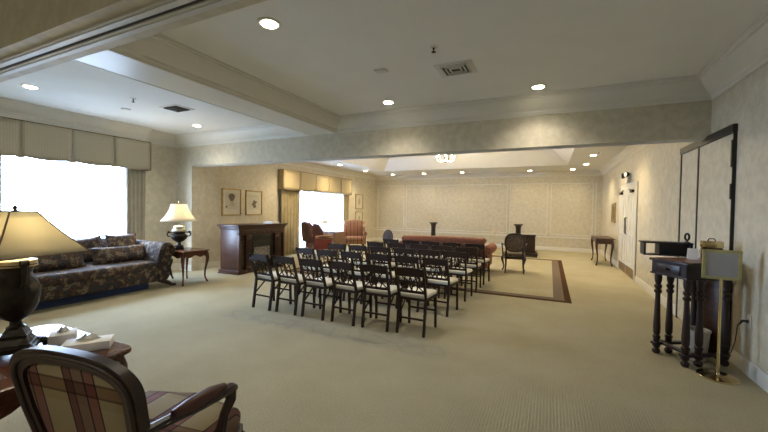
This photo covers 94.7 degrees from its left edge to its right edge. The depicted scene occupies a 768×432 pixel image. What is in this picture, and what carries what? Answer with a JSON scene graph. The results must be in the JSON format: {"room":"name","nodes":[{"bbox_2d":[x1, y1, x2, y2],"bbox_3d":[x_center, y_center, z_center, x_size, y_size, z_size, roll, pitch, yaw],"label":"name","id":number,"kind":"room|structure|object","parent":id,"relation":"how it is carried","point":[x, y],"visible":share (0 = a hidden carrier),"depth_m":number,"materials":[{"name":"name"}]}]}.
{"room":"funeral home chapel","nodes":[
{"label":"funeral home chapel","id":0,"kind":"room"},
{"bbox_2d":[0,0,266,81],"bbox_3d":[-2.338,-1.347,2.258,9.630,0.715,0.260,1,1,25],"label":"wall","id":1,"kind":"structure","parent":0,"point":[24,24],"depth_m":1.87,"materials":[{"name":"paint"}]},
{"bbox_2d":[0,0,238,76],"bbox_3d":[-2.344,-0.981,2.266,9.630,0.017,0.130,1,1,25],"label":"trim","id":2,"kind":"structure","parent":1,"relation":"attached to","point":[159,6],"depth_m":1.82,"materials":[{"name":"white paint"}]},
{"bbox_2d":[145,143,176,263],"bbox_3d":[-6.851,-0.255,4.227,0.160,3.120,9.050,1,1,25],"label":"wall","id":3,"kind":"structure","parent":0,"point":[161,180],"depth_m":7.94,"materials":[{"name":"paint"}]},
{"bbox_2d":[0,116,150,170],"bbox_3d":[-5.636,-1.254,6.357,0.187,0.615,2.743,1,1,25],"label":"window valance","id":4,"kind":"object","parent":3,"relation":"attached to","point":[19,138],"visible":1,"depth_m":6.28,"materials":[{"name":"fabric"}]},
{"bbox_2d":[117,167,125,234],"bbox_3d":[-5.340,0.111,7.213,0.035,2.290,0.195,1,1,25],"label":"window","id":5,"kind":"structure","parent":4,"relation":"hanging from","point":[121,203],"depth_m":7.18,"materials":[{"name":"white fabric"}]},
{"bbox_2d":[125,168,145,239],"bbox_3d":[-5.202,0.089,7.413,0.075,2.330,0.396,1,1,25],"label":"curtain","id":6,"kind":"object","parent":4,"relation":"hanging from","point":[135,180],"visible":0.49,"depth_m":7.39,"materials":[{"name":"beige fabric"}]},
{"bbox_2d":[0,97,151,140],"bbox_3d":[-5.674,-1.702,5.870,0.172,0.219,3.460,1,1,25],"label":"trim","id":7,"kind":"structure","parent":3,"relation":"attached to","point":[11,107],"depth_m":6.20,"materials":[{"name":"beige paint"}]},
{"bbox_2d":[146,130,176,147],"bbox_3d":[-4.914,-1.714,7.861,0.200,0.255,0.790,1,1,25],"label":"trim","id":8,"kind":"structure","parent":3,"relation":"attached to","point":[155,137],"depth_m":7.84,"materials":[{"name":"beige paint"}]},
{"bbox_2d":[201,163,375,268],"bbox_3d":[-2.380,-0.360,12.545,0.160,3.120,9.330,1,1,25],"label":"wall","id":9,"kind":"structure","parent":0,"point":[257,177],"depth_m":9.61,"materials":[{"name":"paint"}]},
{"bbox_2d":[221,188,241,215],"bbox_3d":[-3.902,-0.356,9.073,0.028,0.690,0.610,1,1,25],"label":"framed picture","id":10,"kind":"object","parent":9,"relation":"attached to","point":[231,198],"visible":1,"depth_m":9.07,"materials":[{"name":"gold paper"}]},
{"bbox_2d":[226,193,237,208],"bbox_3d":[-3.906,-0.384,9.074,0.003,0.414,0.378,1,1,25],"label":"print","id":11,"kind":"object","parent":10,"relation":"attached to","point":[231,198],"depth_m":9.08,"materials":[{"name":"paper"}]},
{"bbox_2d":[245,190,262,214],"bbox_3d":[-3.582,-0.360,9.756,0.028,0.680,0.600,1,1,25],"label":"framed picture","id":12,"kind":"object","parent":9,"relation":"attached to","point":[253,199],"visible":1,"depth_m":9.74,"materials":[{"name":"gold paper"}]},
{"bbox_2d":[249,194,258,208],"bbox_3d":[-3.586,-0.388,9.758,0.003,0.408,0.372,1,1,25],"label":"print","id":13,"kind":"object","parent":12,"relation":"attached to","point":[253,198],"depth_m":9.76,"materials":[{"name":"paper"}]},
{"bbox_2d":[202,237,375,268],"bbox_3d":[-2.345,1.130,12.494,0.016,0.145,9.190,1,1,25],"label":"baseboard","id":14,"kind":"structure","parent":9,"relation":"attached to","point":[213,264],"depth_m":8.64,"materials":[{"name":"beige paint"}]},
{"bbox_2d":[278,169,351,194],"bbox_3d":[-2.227,-1.119,12.387,0.217,0.630,4.013,1,1,25],"label":"window valance","id":15,"kind":"object","parent":9,"relation":"attached to","point":[292,180],"visible":1,"depth_m":11.80,"materials":[{"name":"beige fabric"}]},
{"bbox_2d":[281,189,299,255],"bbox_3d":[-2.910,0.169,11.017,0.075,2.090,0.885,1,1,25],"label":"curtain","id":16,"kind":"object","parent":15,"relation":"hanging from","point":[290,200],"visible":0.82,"depth_m":11.02,"materials":[{"name":"beige fabric"}]},
{"bbox_2d":[299,191,320,247],"bbox_3d":[-2.566,0.106,11.915,0.036,2.190,1.503,1,1,25],"label":"window","id":17,"kind":"structure","parent":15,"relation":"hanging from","point":[310,202],"depth_m":11.98,"materials":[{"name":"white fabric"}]},
{"bbox_2d":[321,193,342,230],"bbox_3d":[-1.917,0.087,13.301,0.036,2.190,1.543,1,1,25],"label":"window","id":18,"kind":"structure","parent":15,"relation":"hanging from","point":[331,204],"depth_m":13.27,"materials":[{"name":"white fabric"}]},
{"bbox_2d":[343,194,348,245],"bbox_3d":[-1.506,0.128,14.014,0.074,2.090,0.425,1,1,25],"label":"curtain","id":19,"kind":"object","parent":15,"relation":"hanging from","point":[345,197],"visible":0.52,"depth_m":13.94,"materials":[{"name":"beige fabric"}]},
{"bbox_2d":[282,162,377,179],"bbox_3d":[-2.249,-1.706,12.399,0.140,0.178,9.210,1,1,25],"label":"trim","id":20,"kind":"structure","parent":9,"relation":"attached to","point":[310,165],"depth_m":13.06,"materials":[{"name":"beige paint"}]},
{"bbox_2d":[355,194,362,208],"bbox_3d":[-1.053,-0.614,15.145,0.028,0.640,0.650,1,1,25],"label":"framed picture","id":21,"kind":"object","parent":9,"relation":"attached to","point":[358,197],"visible":1,"depth_m":15.10,"materials":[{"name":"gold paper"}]},
{"bbox_2d":[0,240,767,431],"bbox_3d":[-0.439,1.408,6.465,9.930,0.100,18.800,1,1,25],"label":"floor","id":22,"kind":"structure","parent":0,"point":[496,363],"depth_m":3.52,"materials":[{"name":"carpet"}]},
{"bbox_2d":[0,324,131,419],"bbox_3d":[-2.020,1.093,1.878,0.940,0.686,0.800,1,1,25],"label":"side table","id":23,"kind":"object","parent":22,"relation":"on","point":[9,402],"visible":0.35,"depth_m":1.87,"materials":[{"name":"brown wood"}]},
{"bbox_2d":[0,204,90,355],"bbox_3d":[-1.991,0.342,1.911,0.447,0.818,0.447,1,1,12],"label":"table lamp","id":24,"kind":"object","parent":23,"relation":"on","point":[24,235],"visible":0.98,"depth_m":1.86,"materials":[{"name":"beige fabric"}]},
{"bbox_2d":[48,326,76,345],"bbox_3d":[-1.906,0.699,2.100,0.120,0.092,0.120,0,2,-37],"label":"tissue box","id":25,"kind":"object","parent":23,"relation":"on","point":[59,337],"visible":0.97,"depth_m":2.07,"materials":[{"name":"white paper"}]},
{"bbox_2d":[61,332,114,350],"bbox_3d":[-1.683,0.710,2.013,0.220,0.082,0.120,0,1,-27],"label":"tissue box","id":26,"kind":"object","parent":23,"relation":"on","point":[91,342],"visible":0.94,"depth_m":1.99,"materials":[{"name":"white paper"}]},
{"bbox_2d":[34,238,175,310],"bbox_3d":[-4.997,0.849,5.660,1.293,0.910,2.692,1,1,25],"label":"sofa","id":27,"kind":"object","parent":22,"relation":"on","point":[61,287],"visible":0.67,"depth_m":5.66,"materials":[{"name":"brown fabric"}]},
{"bbox_2d":[32,252,85,272],"bbox_3d":[-5.016,0.696,5.319,0.264,0.306,0.920,1,1,25],"label":"throw pillow","id":28,"kind":"object","parent":27,"relation":"on","point":[71,260],"visible":0.49,"depth_m":5.33,"materials":[{"name":"multicoloured fabric"}]},
{"bbox_2d":[75,235,101,262],"bbox_3d":[-5.072,0.586,5.995,0.220,0.487,0.589,1,1,25],"label":"throw pillow","id":29,"kind":"object","parent":27,"relation":"on","point":[92,242],"visible":0.38,"depth_m":6.00,"materials":[{"name":"multicoloured fabric"}]},
{"bbox_2d":[34,260,156,287],"bbox_3d":[-4.849,0.893,5.591,0.920,0.170,1.990,1,1,25],"label":"seat cushion","id":30,"kind":"object","parent":27,"relation":"on","point":[91,273],"depth_m":5.47,"materials":[{"name":"multicoloured fabric"}]},
{"bbox_2d":[88,244,144,264],"bbox_3d":[-4.619,0.678,6.214,0.264,0.306,0.940,1,1,25],"label":"throw pillow","id":31,"kind":"object","parent":27,"relation":"on","point":[107,255],"visible":0.89,"depth_m":6.07,"materials":[{"name":"multicoloured fabric"}]},
{"bbox_2d":[105,233,135,246],"bbox_3d":[-4.794,0.550,6.494,0.216,0.446,0.566,1,1,25],"label":"throw pillow","id":32,"kind":"object","parent":27,"relation":"on","point":[128,239],"visible":0.51,"depth_m":6.42,"materials":[{"name":"multicoloured fabric"}]},
{"bbox_2d":[9,345,244,431],"bbox_3d":[-1.100,0.976,1.619,0.800,0.967,0.674,1,1,16],"label":"armchair","id":33,"kind":"object","parent":22,"relation":"on","point":[58,388],"visible":1,"depth_m":1.36,"materials":[{"name":"fabric"}]},
{"bbox_2d":[145,391,240,431],"bbox_3d":[-1.087,1.018,1.665,0.690,0.096,0.562,1,1,16],"label":"seat cushion","id":34,"kind":"object","parent":33,"relation":"on","point":[160,404],"depth_m":1.74,"materials":[{"name":"beige fabric"}]},
{"bbox_2d":[173,247,209,285],"bbox_3d":[-3.890,0.978,6.915,0.664,0.645,0.587,1,1,25],"label":"end table","id":35,"kind":"object","parent":22,"relation":"on","point":[187,252],"visible":0.73,"depth_m":6.78,"materials":[{"name":"brown wood"}]},
{"bbox_2d":[160,200,196,249],"bbox_3d":[-4.021,0.172,6.944,0.639,0.960,0.639,0,1,-30],"label":"table lamp","id":36,"kind":"object","parent":35,"relation":"on","point":[179,212],"visible":0.98,"depth_m":6.83,"materials":[{"name":"beige fabric"}]},
{"bbox_2d":[217,223,287,274],"bbox_3d":[-3.094,0.730,8.472,0.650,1.090,1.600,1,1,25],"label":"fireplace","id":37,"kind":"object","parent":22,"relation":"on","point":[237,240],"visible":0.78,"depth_m":7.93,"materials":[{"name":"brown wood"}]},
{"bbox_2d":[217,223,287,229],"bbox_3d":[-3.086,0.237,8.461,0.650,0.105,1.600,1,1,25],"label":"mantel shelf","id":38,"kind":"object","parent":37,"relation":"attached to","point":[242,226],"depth_m":8.10,"materials":[{"name":"brown wood"}]},
{"bbox_2d":[248,253,291,310],"bbox_3d":[-1.709,0.953,5.338,0.395,0.822,0.524,2,1,29],"label":"folding chair","id":39,"kind":"object","parent":22,"relation":"on","point":[271,276],"visible":0.97,"depth_m":5.20,"materials":[{"name":"brown wood"}]},
{"bbox_2d":[272,255,315,314],"bbox_3d":[-1.302,0.964,5.138,0.395,0.822,0.524,1,1,27],"label":"folding chair","id":40,"kind":"object","parent":22,"relation":"on","point":[295,279],"visible":0.94,"depth_m":4.99,"materials":[{"name":"brown wood"}]},
{"bbox_2d":[296,247,330,296],"bbox_3d":[-1.228,0.943,6.173,0.395,0.822,0.524,2,1,28],"label":"folding chair","id":41,"kind":"object","parent":22,"relation":"on","point":[305,251],"visible":0.45,"depth_m":5.99,"materials":[{"name":"brown wood"}]},
{"bbox_2d":[301,221,332,256],"bbox_3d":[-2.074,0.706,10.864,0.800,1.088,0.910,0,1,-31],"label":"chair","id":42,"kind":"object","parent":22,"relation":"on","point":[313,236],"visible":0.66,"depth_m":10.52,"materials":[{"name":"fabric"}]},
{"bbox_2d":[298,257,341,320],"bbox_3d":[-0.884,0.975,4.932,0.395,0.822,0.524,2,1,27],"label":"folding chair","id":43,"kind":"object","parent":22,"relation":"on","point":[323,282],"visible":0.96,"depth_m":4.80,"materials":[{"name":"brown wood"}]},
{"bbox_2d":[316,249,350,298],"bbox_3d":[-0.840,0.953,5.969,0.395,0.822,0.524,1,1,25],"label":"folding chair","id":44,"kind":"object","parent":22,"relation":"on","point":[326,253],"visible":0.57,"depth_m":5.80,"materials":[{"name":"brown wood"}]},
{"bbox_2d":[326,231,344,251],"bbox_3d":[-1.590,0.869,11.634,0.440,0.725,0.500,0,2,-45],"label":"base cabinet","id":45,"kind":"object","parent":22,"relation":"on","point":[338,236],"visible":0.57,"depth_m":11.46,"materials":[{"name":"brown wood"}]},
{"bbox_2d":[328,243,356,280],"bbox_3d":[-0.808,0.933,6.970,0.395,0.822,0.524,2,1,28],"label":"folding chair","id":46,"kind":"object","parent":22,"relation":"on","point":[330,246],"visible":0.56,"depth_m":6.78,"materials":[{"name":"brown wood"}]},
{"bbox_2d":[328,260,371,325],"bbox_3d":[-0.447,0.986,4.728,0.395,0.822,0.524,2,1,30],"label":"folding chair","id":47,"kind":"object","parent":22,"relation":"on","point":[350,286],"visible":0.98,"depth_m":4.60,"materials":[{"name":"brown wood"}]},
{"bbox_2d":[343,220,366,248],"bbox_3d":[-1.060,0.686,12.590,0.910,1.088,0.800,1,1,-5],"label":"chair","id":48,"kind":"object","parent":22,"relation":"on","point":[355,233],"visible":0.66,"depth_m":12.81,"materials":[{"name":"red fabric"}]},
{"bbox_2d":[340,251,375,303],"bbox_3d":[-0.412,0.964,5.768,0.395,0.822,0.524,2,1,29],"label":"folding chair","id":49,"kind":"object","parent":22,"relation":"on","point":[351,255],"visible":0.57,"depth_m":5.61,"materials":[{"name":"brown wood"}]},
{"bbox_2d":[348,244,377,282],"bbox_3d":[-0.396,0.943,6.777,0.395,0.822,0.524,2,1,27],"label":"folding chair","id":50,"kind":"object","parent":22,"relation":"on","point":[357,248],"visible":0.48,"depth_m":6.58,"materials":[{"name":"brown wood"}]},
{"bbox_2d":[359,263,401,331],"bbox_3d":[-0.036,0.996,4.538,0.395,0.822,0.524,1,1,25],"label":"folding chair","id":51,"kind":"object","parent":22,"relation":"on","point":[387,290],"visible":0.99,"depth_m":4.40,"materials":[{"name":"brown wood"}]},
{"bbox_2d":[370,246,397,283],"bbox_3d":[0.019,0.954,6.581,0.395,0.822,0.524,1,1,26],"label":"folding chair","id":52,"kind":"object","parent":22,"relation":"on","point":[372,249],"visible":0.44,"depth_m":6.40,"materials":[{"name":"brown wood"}]},
{"bbox_2d":[367,253,402,301],"bbox_3d":[0.020,0.975,5.575,0.395,0.822,0.524,2,1,29],"label":"folding chair","id":53,"kind":"object","parent":22,"relation":"on","point":[379,257],"visible":0.47,"depth_m":5.39,"materials":[{"name":"brown wood"}]},
{"bbox_2d":[393,247,422,287],"bbox_3d":[0.440,0.964,6.405,0.395,0.822,0.524,2,1,27],"label":"folding chair","id":54,"kind":"object","parent":22,"relation":"on","point":[406,251],"visible":0.43,"depth_m":6.21,"materials":[{"name":"brown wood"}]},
{"bbox_2d":[394,255,428,311],"bbox_3d":[0.427,0.985,5.384,0.395,0.822,0.524,2,1,28],"label":"folding chair","id":55,"kind":"object","parent":22,"relation":"on","point":[409,259],"visible":0.49,"depth_m":5.20,"materials":[{"name":"brown wood"}]},
{"bbox_2d":[394,266,437,337],"bbox_3d":[0.395,1.006,4.363,0.395,0.822,0.524,1,1,26],"label":"folding chair","id":56,"kind":"object","parent":22,"relation":"on","point":[425,295],"visible":1,"depth_m":4.24,"materials":[{"name":"brown wood"}]},
{"bbox_2d":[289,250,571,302],"bbox_3d":[1.538,1.321,9.540,5.960,0.006,5.550,1,1,25],"label":"area rug","id":57,"kind":"object","parent":22,"relation":"on","point":[542,279],"visible":0.47,"depth_m":7.58,"materials":[{"name":"carpet"}]},
{"bbox_2d":[366,229,392,253],"bbox_3d":[-0.119,0.832,9.559,0.615,0.927,0.511,0,1,-35],"label":"chair","id":58,"kind":"object","parent":57,"relation":"on","point":[388,234],"visible":0.31,"depth_m":9.64,"materials":[{"name":"grey fabric"}]},
{"bbox_2d":[367,241,393,281],"bbox_3d":[-0.076,0.926,7.413,0.395,0.822,0.524,2,1,27],"label":"folding chair","id":59,"kind":"object","parent":57,"relation":"on","point":[374,244],"visible":0.22,"depth_m":7.21,"materials":[{"name":"brown wood"}]},
{"bbox_2d":[383,238,403,255],"bbox_3d":[0.265,0.917,8.081,0.395,0.822,0.524,2,1,30],"label":"folding chair","id":60,"kind":"object","parent":57,"relation":"on","point":[385,241],"visible":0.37,"depth_m":7.92,"materials":[{"name":"brown wood"}]},
{"bbox_2d":[388,242,406,269],"bbox_3d":[0.352,0.936,7.230,0.395,0.822,0.524,1,1,25],"label":"folding chair","id":61,"kind":"object","parent":57,"relation":"on","point":[396,245],"visible":0.22,"depth_m":7.04,"materials":[{"name":"brown wood"}]},
{"bbox_2d":[402,240,423,257],"bbox_3d":[0.672,0.928,7.895,0.395,0.822,0.524,1,1,24],"label":"folding chair","id":62,"kind":"object","parent":57,"relation":"on","point":[404,241],"visible":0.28,"depth_m":7.70,"materials":[{"name":"brown wood"}]},
{"bbox_2d":[410,243,435,284],"bbox_3d":[0.780,0.947,7.034,0.395,0.822,0.524,2,1,28],"label":"folding chair","id":63,"kind":"object","parent":57,"relation":"on","point":[414,246],"visible":0.23,"depth_m":6.83,"materials":[{"name":"brown wood"}]},
{"bbox_2d":[422,241,442,275],"bbox_3d":[1.091,0.938,7.693,0.395,0.822,0.524,2,1,28],"label":"folding chair","id":64,"kind":"object","parent":57,"relation":"on","point":[429,243],"visible":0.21,"depth_m":7.49,"materials":[{"name":"brown wood"}]},
{"bbox_2d":[432,245,457,277],"bbox_3d":[1.181,0.958,6.838,0.395,0.822,0.524,1,1,27],"label":"folding chair","id":65,"kind":"object","parent":57,"relation":"on","point":[440,248],"visible":0.41,"depth_m":6.64,"materials":[{"name":"brown wood"}]},
{"bbox_2d":[399,235,496,272],"bbox_3d":[1.594,0.906,9.083,2.410,0.840,0.910,1,1,25],"label":"sofa","id":66,"kind":"object","parent":57,"relation":"on","point":[490,248],"visible":0.43,"depth_m":8.55,"materials":[{"name":"fabric"}]},
{"bbox_2d":[443,242,466,281],"bbox_3d":[1.498,0.949,7.486,0.395,0.822,0.524,2,1,27],"label":"folding chair","id":67,"kind":"object","parent":57,"relation":"on","point":[449,244],"visible":0.23,"depth_m":7.28,"materials":[{"name":"brown wood"}]},
{"bbox_2d":[456,246,481,291],"bbox_3d":[1.596,0.968,6.645,0.395,0.822,0.524,1,1,24],"label":"folding chair","id":68,"kind":"object","parent":57,"relation":"on","point":[472,265],"visible":0.77,"depth_m":6.47,"materials":[{"name":"brown wood"}]},
{"bbox_2d":[465,243,489,284],"bbox_3d":[1.934,0.960,7.302,0.395,0.822,0.524,2,1,30],"label":"folding chair","id":69,"kind":"object","parent":57,"relation":"on","point":[483,260],"visible":0.59,"depth_m":7.14,"materials":[{"name":"brown wood"}]},
{"bbox_2d":[501,233,526,273],"bbox_3d":[3.172,0.884,8.621,0.616,0.971,0.575,1,1,17],"label":"armchair","id":70,"kind":"object","parent":57,"relation":"on","point":[514,243],"visible":1,"depth_m":8.42,"materials":[{"name":"brown fabric"}]},
{"bbox_2d":[418,249,447,297],"bbox_3d":[0.863,0.975,6.210,0.395,0.822,0.524,2,1,28],"label":"folding chair","id":71,"kind":"object","parent":22,"relation":"on","point":[428,253],"visible":0.48,"depth_m":6.04,"materials":[{"name":"brown wood"}]},
{"bbox_2d":[422,257,458,316],"bbox_3d":[0.830,0.996,5.184,0.395,0.822,0.524,2,1,30],"label":"folding chair","id":72,"kind":"object","parent":22,"relation":"on","point":[442,280],"visible":0.94,"depth_m":5.04,"materials":[{"name":"brown wood"}]},
{"bbox_2d":[443,250,472,301],"bbox_3d":[1.259,0.985,6.017,0.395,0.822,0.524,2,1,28],"label":"folding chair","id":73,"kind":"object","parent":22,"relation":"on","point":[458,271],"visible":0.95,"depth_m":5.86,"materials":[{"name":"brown wood"}]},
{"bbox_2d":[521,234,537,257],"bbox_3d":[4.783,0.970,11.688,0.560,0.720,0.540,1,1,25],"label":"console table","id":74,"kind":"object","parent":22,"relation":"on","point":[530,239],"visible":0.57,"depth_m":11.47,"materials":[{"name":"brown wood"}]},
{"bbox_2d":[591,235,614,266],"bbox_3d":[6.368,1.003,10.338,0.464,0.770,1.320,1,1,25],"label":"console table","id":75,"kind":"object","parent":22,"relation":"on","point":[605,240],"visible":1,"depth_m":9.86,"materials":[{"name":"brown wood"}]},
{"bbox_2d":[649,257,731,367],"bbox_3d":[3.133,0.961,3.636,0.556,1.024,0.453,1,1,-5],"label":"desk","id":76,"kind":"object","parent":22,"relation":"on","point":[704,292],"visible":0.94,"depth_m":3.52,"materials":[{"name":"brown wood"}]},
{"bbox_2d":[638,240,693,256],"bbox_3d":[3.162,0.365,3.987,0.460,0.153,0.180,1,1,23],"label":"tray","id":77,"kind":"object","parent":76,"relation":"on","point":[662,248],"visible":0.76,"depth_m":3.94,"materials":[{"name":"black wood"}]},
{"bbox_2d":[687,248,698,259],"bbox_3d":[3.218,0.393,3.688,0.085,0.110,0.100,2,1,35],"label":"tent card","id":78,"kind":"object","parent":76,"relation":"on","point":[692,253],"visible":1,"depth_m":3.67,"materials":[{"name":"white paper"}]},
{"bbox_2d":[699,238,723,259],"bbox_3d":[3.312,0.339,3.578,0.170,0.226,0.110,2,1,35],"label":"box","id":79,"kind":"object","parent":76,"relation":"on","point":[704,244],"visible":0.64,"depth_m":3.54,"materials":[{"name":"brown wood"}]},
{"bbox_2d":[681,325,711,361],"bbox_3d":[3.216,1.318,3.652,0.244,0.312,0.244,1,1,25],"label":"basket","id":80,"kind":"object","parent":22,"relation":"on","point":[707,332],"visible":0.44,"depth_m":3.58,"materials":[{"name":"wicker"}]},
{"bbox_2d":[696,249,742,384],"bbox_3d":[3.070,0.895,3.234,0.304,1.170,0.304,2,1,31],"label":"sign stand","id":81,"kind":"object","parent":22,"relation":"on","point":[721,265],"visible":1,"depth_m":3.23,"materials":[{"name":"gold metal"}]},
{"bbox_2d":[0,0,767,133],"bbox_3d":[-2.398,-1.732,2.110,9.870,0.100,9.270,1,1,25],"label":"ceiling","id":82,"kind":"structure","parent":0,"point":[326,54],"depth_m":3.57,"materials":[{"name":"paint"}]},
{"bbox_2d":[159,104,193,111],"bbox_3d":[-3.413,-1.765,5.826,0.420,0.022,0.340,1,1,25],"label":"ceiling vent","id":83,"kind":"object","parent":82,"relation":"in","point":[174,107],"visible":1,"depth_m":5.77,"materials":[{"name":"white metal"}]},
{"bbox_2d":[75,50,332,134],"bbox_3d":[-2.012,-1.603,4.593,0.550,0.250,4.250,1,1,25],"label":"ceiling beam","id":84,"kind":"structure","parent":82,"relation":"attached to","point":[107,60],"depth_m":4.07,"materials":[{"name":"beige paint"}]},
{"bbox_2d":[257,17,281,29],"bbox_3d":[-0.999,-1.672,3.084,0.207,0.018,0.207,1,1,25],"label":"recessed light","id":85,"kind":"object","parent":82,"relation":"in","point":[269,23],"visible":1,"depth_m":3.06,"materials":[{"name":"white glass"}]},
{"bbox_2d":[433,59,477,77],"bbox_3d":[0.816,-1.661,4.013,0.420,0.022,0.380,1,1,25],"label":"ceiling vent","id":86,"kind":"object","parent":82,"relation":"in","point":[463,67],"visible":1,"depth_m":3.98,"materials":[{"name":"white metal"}]},
{"bbox_2d":[177,100,711,270],"bbox_3d":[-0.493,-0.201,6.380,9.730,3.120,0.240,1,1,25],"label":"wall","id":87,"kind":"structure","parent":0,"point":[685,120],"depth_m":5.46,"materials":[{"name":"paint"}]},
{"bbox_2d":[72,60,310,135],"bbox_3d":[-2.352,-1.609,4.752,0.200,0.255,4.250,1,1,25],"label":"trim","id":88,"kind":"structure","parent":87,"relation":"attached to","point":[72,60],"depth_m":4.19,"materials":[{"name":"beige paint"}]},
{"bbox_2d":[108,34,339,132],"bbox_3d":[-1.673,-1.592,4.434,0.200,0.255,4.250,1,1,25],"label":"trim","id":89,"kind":"structure","parent":87,"relation":"attached to","point":[159,51],"depth_m":4.02,"materials":[{"name":"beige paint"}]},
{"bbox_2d":[174,123,309,147],"bbox_3d":[-3.141,-1.676,7.356,3.840,0.255,0.200,1,1,25],"label":"trim","id":90,"kind":"structure","parent":87,"relation":"attached to","point":[264,131],"depth_m":7.32,"materials":[{"name":"beige paint"}]},
{"bbox_2d":[194,138,704,166],"bbox_3d":[-0.200,-1.030,6.231,9.110,0.017,0.130,1,1,25],"label":"trim","id":91,"kind":"structure","parent":87,"relation":"attached to","point":[684,140],"depth_m":5.36,"materials":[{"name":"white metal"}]},
{"bbox_2d":[336,75,710,133],"bbox_3d":[1.468,-1.559,5.199,5.240,0.255,0.200,1,1,25],"label":"trim","id":92,"kind":"structure","parent":87,"relation":"attached to","point":[682,89],"depth_m":4.88,"materials":[{"name":"beige paint"}]},
{"bbox_2d":[311,145,628,175],"bbox_3d":[1.825,-2.142,10.496,9.350,0.900,9.430,1,1,25],"label":"ceiling","id":93,"kind":"structure","parent":0,"point":[548,157],"depth_m":12.37,"materials":[{"name":"paint"}]},
{"bbox_2d":[375,175,602,248],"bbox_3d":[3.770,-0.310,14.751,9.350,3.120,0.120,1,1,25],"label":"wall","id":94,"kind":"structure","parent":0,"point":[458,205],"depth_m":14.33,"materials":[{"name":"paint"}]},
{"bbox_2d":[375,183,596,238],"bbox_3d":[3.738,-0.274,14.685,9.110,2.070,0.028,1,1,25],"label":"trim","id":95,"kind":"structure","parent":94,"relation":"attached to","point":[537,183],"depth_m":14.11,"materials":[{"name":"beige paint"}]},
{"bbox_2d":[376,237,600,252],"bbox_3d":[3.718,1.177,14.721,9.110,0.145,0.016,1,1,25],"label":"baseboard","id":96,"kind":"structure","parent":94,"relation":"attached to","point":[377,238],"depth_m":13.40,"materials":[{"name":"beige paint"}]},
{"bbox_2d":[377,170,601,179],"bbox_3d":[3.736,-1.659,14.605,9.110,0.178,0.140,1,1,25],"label":"trim","id":97,"kind":"structure","parent":94,"relation":"attached to","point":[584,172],"depth_m":14.25,"materials":[{"name":"beige paint"}]},
{"bbox_2d":[601,62,767,373],"bbox_3d":[4.025,-0.090,4.419,0.120,3.120,18.620,1,1,25],"label":"wall","id":98,"kind":"structure","parent":0,"point":[656,167],"depth_m":3.53,"materials":[{"name":"paint"}]},
{"bbox_2d":[611,203,615,222],"bbox_3d":[6.733,-0.093,10.379,0.028,0.580,0.650,1,1,25],"label":"framed picture","id":99,"kind":"object","parent":98,"relation":"attached to","point":[613,205],"visible":1,"depth_m":10.39,"materials":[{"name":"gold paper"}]},
{"bbox_2d":[618,190,626,272],"bbox_3d":[6.031,0.374,8.961,0.074,2.035,0.905,1,1,25],"label":"door","id":100,"kind":"structure","parent":98,"relation":"in","point":[623,195],"depth_m":8.90,"materials":[{"name":"white paint"}]},
{"bbox_2d":[599,144,648,174],"bbox_3d":[5.873,-1.500,8.598,0.140,0.178,9.210,1,1,25],"label":"trim","id":101,"kind":"structure","parent":98,"relation":"attached to","point":[630,150],"depth_m":9.00,"materials":[{"name":"beige paint"}]},
{"bbox_2d":[621,171,630,183],"bbox_3d":[5.801,-0.919,8.479,0.143,0.262,0.576,1,1,25],"label":"emergency light","id":102,"kind":"object","parent":98,"relation":"attached to","point":[626,175],"visible":1,"depth_m":8.33,"materials":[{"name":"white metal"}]},
{"bbox_2d":[617,181,637,281],"bbox_3d":[5.859,0.323,8.536,0.030,2.180,2.080,1,1,25],"label":"trim","id":103,"kind":"structure","parent":98,"relation":"attached to","point":[633,184],"depth_m":7.69,"materials":[{"name":"white paint"}]},
{"bbox_2d":[625,188,635,279],"bbox_3d":[5.643,0.385,8.132,0.074,2.035,0.905,1,1,25],"label":"door","id":104,"kind":"structure","parent":98,"relation":"in","point":[631,193],"depth_m":8.06,"materials":[{"name":"white paint"}]},
{"bbox_2d":[635,275,675,314],"bbox_3d":[4.831,1.369,6.381,0.016,0.145,2.780,1,1,25],"label":"baseboard","id":105,"kind":"structure","parent":98,"relation":"attached to","point":[663,301],"depth_m":6.42,"materials":[{"name":"beige paint"}]},
{"bbox_2d":[677,148,697,320],"bbox_3d":[4.102,0.289,4.769,0.019,2.310,0.610,1,1,25],"label":"door","id":106,"kind":"structure","parent":98,"relation":"in","point":[689,160],"depth_m":4.80,"materials":[{"name":"paper"}]},
{"bbox_2d":[675,123,737,346],"bbox_3d":[3.897,0.260,4.352,0.040,2.420,1.620,1,1,25],"label":"trim","id":107,"kind":"structure","parent":98,"relation":"attached to","point":[733,128],"depth_m":3.74,"materials":[{"name":"black wood"}]},
{"bbox_2d":[696,134,732,257],"bbox_3d":[3.771,0.299,4.063,0.019,2.310,0.890,1,1,25],"label":"door","id":108,"kind":"structure","parent":98,"relation":"in","point":[715,171],"depth_m":4.01,"materials":[{"name":"paper"}]},
{"bbox_2d":[698,10,767,99],"bbox_3d":[2.891,-1.476,2.298,0.200,0.255,4.250,1,1,25],"label":"trim","id":109,"kind":"structure","parent":98,"relation":"attached to","point":[748,52],"depth_m":3.38,"materials":[{"name":"beige paint"}]},
{"bbox_2d":[729,347,767,392],"bbox_3d":[1.765,1.459,-0.166,0.016,0.145,8.360,1,1,25],"label":"baseboard","id":110,"kind":"structure","parent":98,"relation":"attached to","point":[742,363],"depth_m":3.24,"materials":[{"name":"beige paint"}]},
{"label":"outside","id":111,"kind":"structure","parent":0,"visible":0},
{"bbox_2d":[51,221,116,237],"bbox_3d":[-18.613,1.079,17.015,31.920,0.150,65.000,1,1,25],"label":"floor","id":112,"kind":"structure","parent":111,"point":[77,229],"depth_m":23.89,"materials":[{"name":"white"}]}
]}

